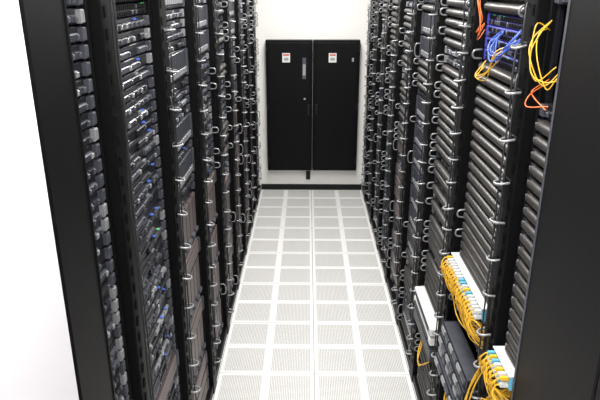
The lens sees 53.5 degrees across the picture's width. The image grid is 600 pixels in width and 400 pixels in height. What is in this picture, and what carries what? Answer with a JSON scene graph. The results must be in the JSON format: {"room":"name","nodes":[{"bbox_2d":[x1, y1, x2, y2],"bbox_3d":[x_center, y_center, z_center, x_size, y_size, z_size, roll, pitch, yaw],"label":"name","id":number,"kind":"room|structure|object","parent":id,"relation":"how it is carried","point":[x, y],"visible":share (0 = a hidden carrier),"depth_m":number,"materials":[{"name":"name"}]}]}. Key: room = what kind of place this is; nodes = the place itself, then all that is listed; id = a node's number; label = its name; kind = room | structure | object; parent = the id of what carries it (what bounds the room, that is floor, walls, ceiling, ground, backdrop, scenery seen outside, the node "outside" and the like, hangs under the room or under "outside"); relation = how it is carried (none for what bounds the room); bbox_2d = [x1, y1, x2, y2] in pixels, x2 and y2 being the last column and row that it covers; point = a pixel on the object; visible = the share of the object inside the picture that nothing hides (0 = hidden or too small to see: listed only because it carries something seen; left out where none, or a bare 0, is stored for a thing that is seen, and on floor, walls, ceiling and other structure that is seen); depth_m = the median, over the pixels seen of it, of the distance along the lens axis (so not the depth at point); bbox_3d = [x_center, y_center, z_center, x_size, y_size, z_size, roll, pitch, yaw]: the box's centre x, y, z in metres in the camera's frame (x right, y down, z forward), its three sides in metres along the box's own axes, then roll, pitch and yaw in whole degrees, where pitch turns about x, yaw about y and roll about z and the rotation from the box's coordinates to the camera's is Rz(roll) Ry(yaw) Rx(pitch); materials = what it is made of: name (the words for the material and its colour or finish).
{"room":"server room","nodes":[
{"label":"server room","id":0,"kind":"room"},
{"bbox_2d":[0,0,78,399],"bbox_3d":[-1.152,0.800,0.139,1.200,3.000,2.690,0,20,1],"label":"wall partition","id":1,"kind":"structure","parent":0,"point":[36,359],"depth_m":1.16,"materials":[{"name":"white paint"}]},
{"bbox_2d":[254,0,370,189],"bbox_3d":[0.137,-1.554,6.677,3.800,3.000,0.100,0,20,1],"label":"wall","id":2,"kind":"structure","parent":0,"point":[277,19],"depth_m":6.53,"materials":[{"name":"white paint"}]},
{"bbox_2d":[265,39,312,169],"bbox_3d":[-0.118,-1.052,6.737,0.513,1.475,0.135,0,20,1],"label":"door","id":3,"kind":"structure","parent":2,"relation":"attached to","point":[289,62],"depth_m":6.67,"materials":[{"name":"black paint"}]},
{"bbox_2d":[306,171,309,178],"bbox_3d":[0.096,-0.295,7.062,0.050,0.100,0.030,0,20,1],"label":"wall outlet","id":4,"kind":"object","parent":2,"relation":"attached to","point":[307,172],"visible":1,"depth_m":7.04,"materials":[{"name":"black plastic"}]},
{"bbox_2d":[261,184,361,189],"bbox_3d":[0.136,-0.156,7.121,1.200,0.070,0.012,0,20,1],"label":"baseboard","id":5,"kind":"structure","parent":2,"relation":"attached to","point":[263,186],"depth_m":7.11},
{"bbox_2d":[312,39,359,169],"bbox_3d":[0.399,-1.049,6.730,0.512,1.475,0.135,0,20,1],"label":"cabinet door","id":6,"kind":"structure","parent":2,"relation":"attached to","point":[336,62],"depth_m":6.67,"materials":[{"name":"black paint"}]},
{"bbox_2d":[212,190,416,399],"bbox_3d":[0.084,1.321,3.270,3.800,0.100,8.460,0,20,1],"label":"floor","id":7,"kind":"structure","parent":0,"point":[313,317],"depth_m":4.48,"materials":[{"name":"tile"}]},
{"bbox_2d":[18,0,132,399],"bbox_3d":[-1.030,0.538,1.722,1.003,2.420,0.449,0,20,1],"label":"rack","id":8,"kind":"object","parent":7,"relation":"on","point":[57,34],"visible":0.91,"depth_m":1.46,"materials":[{"name":"black metal"}]},
{"bbox_2d":[88,0,181,399],"bbox_3d":[-1.012,0.352,2.239,1.026,2.420,0.649,0,20,1],"label":"rack","id":9,"kind":"object","parent":7,"relation":"on","point":[121,30],"visible":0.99,"depth_m":2.03,"materials":[{"name":"black metal"}]},
{"bbox_2d":[150,0,212,399],"bbox_3d":[-0.992,0.132,2.851,1.049,2.420,0.649,0,20,1],"label":"rack","id":10,"kind":"object","parent":7,"relation":"on","point":[168,17],"visible":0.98,"depth_m":2.70,"materials":[{"name":"black metal"}]},
{"bbox_2d":[185,0,226,393],"bbox_3d":[-0.983,-0.088,3.462,1.050,2.420,0.649,0,20,1],"label":"rack","id":11,"kind":"object","parent":7,"relation":"on","point":[196,11],"visible":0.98,"depth_m":3.35,"materials":[{"name":"black metal"}]},
{"bbox_2d":[207,0,237,333],"bbox_3d":[-0.975,-0.308,4.074,1.050,2.420,0.649,0,20,1],"label":"rack","id":12,"kind":"object","parent":7,"relation":"on","point":[215,10],"visible":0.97,"depth_m":3.94,"materials":[{"name":"black metal"}]},
{"bbox_2d":[222,0,245,288],"bbox_3d":[-0.967,-0.528,4.685,1.050,2.420,0.649,0,20,1],"label":"rack","id":13,"kind":"object","parent":7,"relation":"on","point":[239,254],"visible":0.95,"depth_m":4.54,"materials":[{"name":"black metal"}]},
{"bbox_2d":[234,0,252,253],"bbox_3d":[-0.959,-0.749,5.297,1.050,2.420,0.649,0,20,1],"label":"rack","id":14,"kind":"object","parent":7,"relation":"on","point":[238,4],"visible":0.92,"depth_m":5.13,"materials":[{"name":"black metal"}]},
{"bbox_2d":[242,0,256,226],"bbox_3d":[-0.950,-0.969,5.908,1.050,2.420,0.649,0,20,1],"label":"rack","id":15,"kind":"object","parent":7,"relation":"on","point":[246,8],"visible":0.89,"depth_m":5.71,"materials":[{"name":"black metal"}]},
{"bbox_2d":[249,0,261,204],"bbox_3d":[-0.943,-1.172,6.473,1.050,2.420,0.549,0,20,1],"label":"rack","id":16,"kind":"object","parent":7,"relation":"on","point":[254,59],"visible":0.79,"depth_m":6.31,"materials":[{"name":"black metal"}]},
{"bbox_2d":[361,0,375,200],"bbox_3d":[1.208,-1.185,6.508,1.050,2.420,0.419,0,20,1],"label":"rack","id":17,"kind":"object","parent":7,"relation":"on","point":[369,43],"visible":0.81,"depth_m":6.38,"materials":[{"name":"black metal"}]},
{"bbox_2d":[365,0,382,222],"bbox_3d":[1.202,-1.003,6.005,1.049,2.420,0.649,0,20,1],"label":"rack","id":18,"kind":"object","parent":7,"relation":"on","point":[376,54],"visible":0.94,"depth_m":5.85,"materials":[{"name":"black metal"}]},
{"bbox_2d":[371,0,392,249],"bbox_3d":[1.194,-0.783,5.393,1.049,2.420,0.649,0,20,1],"label":"rack","id":19,"kind":"object","parent":7,"relation":"on","point":[376,221],"visible":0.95,"depth_m":5.24,"materials":[{"name":"black metal"}]},
{"bbox_2d":[377,0,405,282],"bbox_3d":[1.185,-0.563,4.782,1.050,2.420,0.649,0,20,1],"label":"rack","id":20,"kind":"object","parent":7,"relation":"on","point":[398,7],"visible":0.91,"depth_m":4.64,"materials":[{"name":"black metal"}]},
{"bbox_2d":[386,0,422,325],"bbox_3d":[1.177,-0.343,4.170,1.050,2.420,0.649,0,20,1],"label":"rack","id":21,"kind":"object","parent":7,"relation":"on","point":[413,16],"visible":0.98,"depth_m":4.05,"materials":[{"name":"black metal"}]},
{"bbox_2d":[397,0,446,381],"bbox_3d":[1.168,-0.123,3.559,1.050,2.420,0.649,0,20,1],"label":"rack","id":22,"kind":"object","parent":7,"relation":"on","point":[431,43],"visible":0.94,"depth_m":3.46,"materials":[{"name":"black metal"}]},
{"bbox_2d":[413,0,484,399],"bbox_3d":[1.157,0.097,2.947,1.056,2.420,0.649,0,20,1],"label":"rack","id":23,"kind":"object","parent":7,"relation":"on","point":[433,305],"visible":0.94,"depth_m":2.83,"materials":[{"name":"black metal"}]},
{"bbox_2d":[434,0,549,399],"bbox_3d":[1.143,0.315,2.344,1.067,2.420,0.666,0,20,1],"label":"rack","id":24,"kind":"object","parent":7,"relation":"on","point":[480,281],"visible":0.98,"depth_m":2.14,"materials":[{"name":"black metal"}]},
{"bbox_2d":[478,0,599,399],"bbox_3d":[1.139,0.531,1.743,1.060,2.420,0.689,0,20,1],"label":"rack","id":25,"kind":"object","parent":7,"relation":"on","point":[550,350],"visible":0.99,"depth_m":1.53,"materials":[{"name":"black metal"}]},
{"bbox_2d":[595,376,599,399],"bbox_3d":[1.136,0.807,0.977,1.044,2.420,0.920,0,20,1],"label":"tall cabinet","id":26,"kind":"object","parent":7,"relation":"on","point":[597,396],"visible":1,"depth_m":1.32,"materials":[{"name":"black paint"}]}
]}

